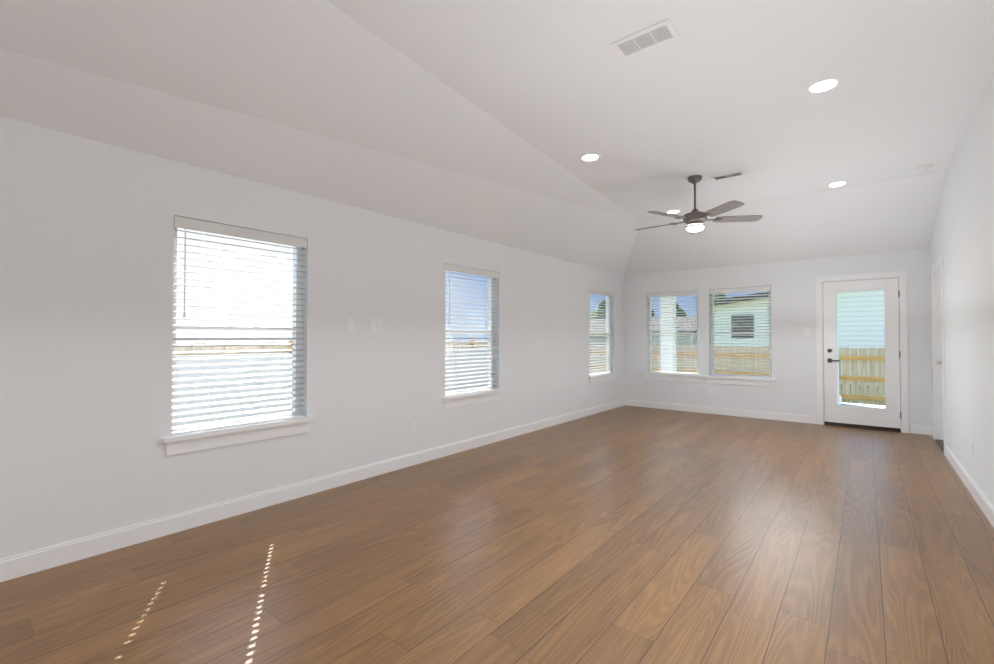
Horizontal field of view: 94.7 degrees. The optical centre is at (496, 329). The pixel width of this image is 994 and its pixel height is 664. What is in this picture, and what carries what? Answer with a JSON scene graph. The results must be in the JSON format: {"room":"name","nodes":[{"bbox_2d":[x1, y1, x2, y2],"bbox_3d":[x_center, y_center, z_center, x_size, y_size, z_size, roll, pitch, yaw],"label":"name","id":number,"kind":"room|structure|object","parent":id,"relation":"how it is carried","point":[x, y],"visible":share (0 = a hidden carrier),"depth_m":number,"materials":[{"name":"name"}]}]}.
{"room":"empty living room","nodes":[
{"label":"empty living room","id":0,"kind":"room"},
{"bbox_2d":[0,116,624,558],"bbox_3d":[-1.345,-0.133,3.978,0.150,3.700,11.900,-1,-1,39],"label":"wall","id":1,"kind":"structure","parent":0,"point":[86,280],"depth_m":2.97,"materials":[{"name":"paint"}]},
{"bbox_2d":[162,216,315,455],"bbox_3d":[-1.836,0.037,3.325,0.190,1.539,1.010,-1,-1,39],"label":"window","id":2,"kind":"structure","parent":1,"relation":"in","point":[183,438],"depth_m":3.26,"materials":[{"name":"paint"}]},
{"bbox_2d":[0,399,624,581],"bbox_3d":[-1.281,1.259,3.904,0.013,0.115,11.600,-1,-1,39],"label":"baseboard","id":3,"kind":"structure","parent":1,"relation":"attached to","point":[26,563],"depth_m":3.18,"materials":[{"name":"paint"}]},
{"bbox_2d":[346,318,353,331],"bbox_3d":[-1.265,-0.038,3.943,0.016,0.118,0.072,-1,-1,39],"label":"light switch","id":4,"kind":"object","parent":1,"relation":"attached to","point":[349,324],"visible":1,"depth_m":3.94,"materials":[{"name":"white plastic"}]},
{"bbox_2d":[371,319,381,331],"bbox_3d":[-1.092,-0.035,4.158,0.016,0.118,0.118,-1,-1,39],"label":"light switch","id":5,"kind":"object","parent":1,"relation":"attached to","point":[376,325],"visible":1,"depth_m":4.16,"materials":[{"name":"white plastic"}]},
{"bbox_2d":[410,421,415,433],"bbox_3d":[-0.821,0.956,4.484,0.010,0.118,0.072,-1,-1,39],"label":"electrical outlet","id":6,"kind":"object","parent":1,"relation":"attached to","point":[412,426],"visible":1,"depth_m":4.48,"materials":[{"name":"white plastic"}]},
{"bbox_2d":[442,264,504,408],"bbox_3d":[-0.297,0.069,5.237,0.190,1.539,1.020,-1,-1,39],"label":"window","id":7,"kind":"structure","parent":1,"relation":"in","point":[461,397],"depth_m":5.23,"materials":[{"name":"paint"}]},
{"bbox_2d":[588,289,617,383],"bbox_3d":[1.750,0.111,7.781,0.190,1.539,1.050,-1,-1,39],"label":"window","id":8,"kind":"structure","parent":1,"relation":"in","point":[601,376],"depth_m":7.84,"materials":[{"name":"paint"}]},
{"bbox_2d":[0,405,993,663],"bbox_3d":[0.318,1.335,2.615,4.420,0.080,11.900,-1,-1,39],"label":"floor","id":9,"kind":"structure","parent":0,"point":[632,535],"depth_m":2.50,"materials":[{"name":"brown wood"}]},
{"bbox_2d":[0,0,993,275],"bbox_3d":[0.318,-1.375,2.660,4.120,0.560,11.600,-1,-1,39],"label":"ceiling","id":10,"kind":"structure","parent":0,"point":[490,120],"depth_m":3.10,"materials":[{"name":"paint"}]},
{"bbox_2d":[580,153,600,160],"bbox_3d":[0.879,-1.623,4.319,0.196,0.008,0.196,-1,-1,39],"label":"recessed light","id":11,"kind":"object","parent":10,"relation":"in","point":[590,157],"visible":1,"depth_m":4.30,"materials":[{"name":"paint"}]},
{"bbox_2d":[610,18,679,59],"bbox_3d":[0.843,-1.651,2.615,0.340,0.008,0.190,-1,-1,39],"label":"ceiling vent","id":12,"kind":"object","parent":10,"relation":"in","point":[665,31],"visible":1,"depth_m":2.60,"materials":[{"name":"metal"}]},
{"bbox_2d":[666,210,680,213],"bbox_3d":[2.384,-1.591,6.188,0.196,0.008,0.196,-1,-1,39],"label":"recessed light","id":13,"kind":"object","parent":10,"relation":"in","point":[673,211],"visible":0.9,"depth_m":6.17,"materials":[{"name":"paint"}]},
{"bbox_2d":[636,175,762,234],"bbox_3d":[2.075,-1.325,4.891,1.246,0.586,1.277,-1,-1,39],"label":"ceiling fan","id":14,"kind":"object","parent":10,"relation":"hanging from","point":[694,219],"visible":1,"depth_m":4.77,"materials":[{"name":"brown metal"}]},
{"bbox_2d":[711,170,745,180],"bbox_3d":[2.427,-1.614,4.806,0.300,0.009,0.140,-1,-1,39],"label":"ceiling vent","id":15,"kind":"object","parent":10,"relation":"in","point":[727,175],"visible":1,"depth_m":4.80,"materials":[{"name":"metal"}]},
{"bbox_2d":[806,77,840,92],"bbox_3d":[2.200,-1.643,3.089,0.196,0.008,0.196,-1,-1,39],"label":"recessed light","id":16,"kind":"object","parent":10,"relation":"in","point":[823,85],"visible":1,"depth_m":3.07,"materials":[{"name":"paint"}]},
{"bbox_2d":[827,181,847,186],"bbox_3d":[3.771,-1.610,5.072,0.196,0.008,0.196,-1,-1,39],"label":"recessed light","id":17,"kind":"object","parent":10,"relation":"in","point":[837,183],"visible":1,"depth_m":5.06,"materials":[{"name":"paint"}]},
{"bbox_2d":[915,164,933,170],"bbox_3d":[4.253,-1.606,4.555,0.136,0.034,0.136,-1,-1,39],"label":"smoke detector","id":18,"kind":"object","parent":10,"relation":"attached to","point":[925,167],"visible":1,"depth_m":4.52,"materials":[{"name":"white plastic"}]},
{"bbox_2d":[624,249,932,432],"bbox_3d":[4.002,-0.079,7.216,4.120,3.700,0.150,-1,-1,39],"label":"wall","id":19,"kind":"structure","parent":0,"point":[792,284],"depth_m":6.89,"materials":[{"name":"paint"}]},
{"bbox_2d":[643,290,701,381],"bbox_3d":[3.043,0.114,7.952,0.980,1.539,0.190,-1,-1,39],"label":"window","id":20,"kind":"structure","parent":19,"relation":"in","point":[683,376],"depth_m":7.94,"materials":[{"name":"paint"}]},
{"bbox_2d":[705,286,775,386],"bbox_3d":[3.865,0.103,7.291,0.990,1.539,0.190,-1,-1,39],"label":"window","id":21,"kind":"structure","parent":19,"relation":"in","point":[742,379],"depth_m":7.26,"materials":[{"name":"paint"}]},
{"bbox_2d":[625,399,930,434],"bbox_3d":[3.951,1.312,7.130,4.094,0.115,0.013,-1,-1,39],"label":"baseboard","id":22,"kind":"structure","parent":19,"relation":"attached to","point":[915,429],"depth_m":7.23,"materials":[{"name":"paint"}]},
{"bbox_2d":[804,328,809,335],"bbox_3d":[4.526,0.032,6.686,0.072,0.118,0.016,-1,-1,39],"label":"light switch","id":23,"kind":"object","parent":19,"relation":"attached to","point":[806,331],"visible":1,"depth_m":6.68,"materials":[{"name":"white plastic"}]},
{"bbox_2d":[823,278,900,430],"bbox_3d":[5.010,0.331,6.309,0.828,2.027,0.110,-1,-1,39],"label":"patio door","id":24,"kind":"structure","parent":19,"relation":"in","point":[888,417],"depth_m":6.27,"materials":[{"name":"paint"}]},
{"bbox_2d":[816,271,908,432],"bbox_3d":[5.054,0.296,6.372,0.986,2.123,0.196,-1,-1,39],"label":"door frame","id":25,"kind":"structure","parent":19,"relation":"attached to","point":[901,276],"depth_m":6.16,"materials":[{"name":"paint"}]},
{"bbox_2d":[930,71,993,506],"bbox_3d":[1.982,-0.177,1.302,0.150,3.700,11.900,-1,-1,39],"label":"wall","id":26,"kind":"structure","parent":0,"point":[962,241],"depth_m":3.62,"materials":[{"name":"paint"}]},
{"bbox_2d":[931,255,946,454],"bbox_3d":[5.122,0.276,5.186,0.196,2.123,1.016,-1,-1,39],"label":"door frame","id":27,"kind":"structure","parent":26,"relation":"attached to","point":[938,350],"depth_m":5.54,"materials":[{"name":"paint"}]},
{"bbox_2d":[931,426,993,527],"bbox_3d":[1.914,1.216,1.325,0.013,0.115,11.587,-1,-1,39],"label":"baseboard","id":28,"kind":"structure","parent":26,"relation":"attached to","point":[981,500],"depth_m":3.63,"materials":[{"name":"paint"}]},
{"bbox_2d":[971,440,973,456],"bbox_3d":[3.762,0.942,3.624,0.010,0.118,0.072,-1,-1,39],"label":"electrical outlet","id":29,"kind":"object","parent":26,"relation":"attached to","point":[972,448],"visible":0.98,"depth_m":3.60,"materials":[{"name":"white plastic"}]},
{"label":"outside","id":30,"kind":"structure","parent":0,"visible":0},
{"bbox_2d":[193,349,877,404],"bbox_3d":[3.604,1.817,9.976,120.000,0.200,140.000,-1,-1,39],"label":"ground","id":31,"kind":"structure","parent":30,"point":[696,368],"depth_m":14.13,"materials":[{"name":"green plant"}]},
{"bbox_2d":[175,347,487,425],"bbox_3d":[-4.660,1.020,6.563,0.140,1.280,20.300,-1,-1,39],"label":"wall","id":32,"kind":"structure","parent":31,"relation":"on","point":[191,362],"depth_m":7.25,"materials":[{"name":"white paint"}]},
{"bbox_2d":[176,340,487,355],"bbox_3d":[-4.740,0.918,6.729,0.109,1.490,20.545,-1,-1,39],"label":"fence","id":33,"kind":"object","parent":31,"relation":"on","point":[216,348],"depth_m":7.54,"materials":[{"name":"brown wood"}]},
{"bbox_2d":[589,300,604,318],"bbox_3d":[15.392,-0.842,67.263,4.714,7.024,5.867,-1,-1,39],"label":"tree","id":34,"kind":"object","parent":31,"relation":"on","point":[600,309],"depth_m":66.06,"materials":[{"name":"green plant"}]},
{"bbox_2d":[589,316,696,352],"bbox_3d":[14.421,0.546,51.358,17.800,3.720,10.800,-1,-1,39],"label":"house","id":35,"kind":"structure","parent":31,"relation":"on","point":[658,337],"depth_m":44.61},
{"bbox_2d":[676,303,685,315],"bbox_3d":[21.410,-0.451,56.647,4.041,5.889,4.530,-1,-1,39],"label":"tree","id":36,"kind":"object","parent":31,"relation":"on","point":[680,311],"depth_m":55.90,"materials":[{"name":"green plant"}]},
{"bbox_2d":[696,293,725,315],"bbox_3d":[27.624,-1.057,56.539,5.370,7.098,6.159,-1,-1,39],"label":"tree","id":37,"kind":"object","parent":31,"relation":"on","point":[719,296],"depth_m":55.83,"materials":[{"name":"green plant"}]},
{"bbox_2d":[590,345,885,404],"bbox_3d":[9.706,1.010,8.358,20.445,1.360,0.109,-1,-1,39],"label":"fence","id":38,"kind":"object","parent":31,"relation":"on","point":[864,380],"depth_m":10.04,"materials":[{"name":"brown wood"}]},
{"bbox_2d":[714,290,884,385],"bbox_3d":[16.825,0.004,18.622,13.000,3.713,12.800,-1,-1,39],"label":"house","id":39,"kind":"structure","parent":31,"relation":"on","point":[859,319],"depth_m":15.17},
{"bbox_2d":[841,402,885,408],"bbox_3d":[4.989,1.551,8.417,5.120,0.280,3.000,-1,-1,39],"label":"patio slab","id":40,"kind":"object","parent":31,"relation":"on","point":[864,405],"depth_m":8.53,"materials":[{"name":"concrete"}]},
{"bbox_2d":[660,296,676,371],"bbox_3d":[4.021,0.130,10.747,0.340,2.640,0.340,-1,-1,39],"label":"patio column","id":41,"kind":"structure","parent":40,"relation":"on","point":[668,347],"depth_m":10.64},
{"bbox_2d":[836,292,840,404],"bbox_3d":[6.405,0.098,8.829,0.340,2.640,0.340,-1,-1,39],"label":"patio column","id":42,"kind":"structure","parent":40,"relation":"on","point":[838,396],"depth_m":8.64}
]}

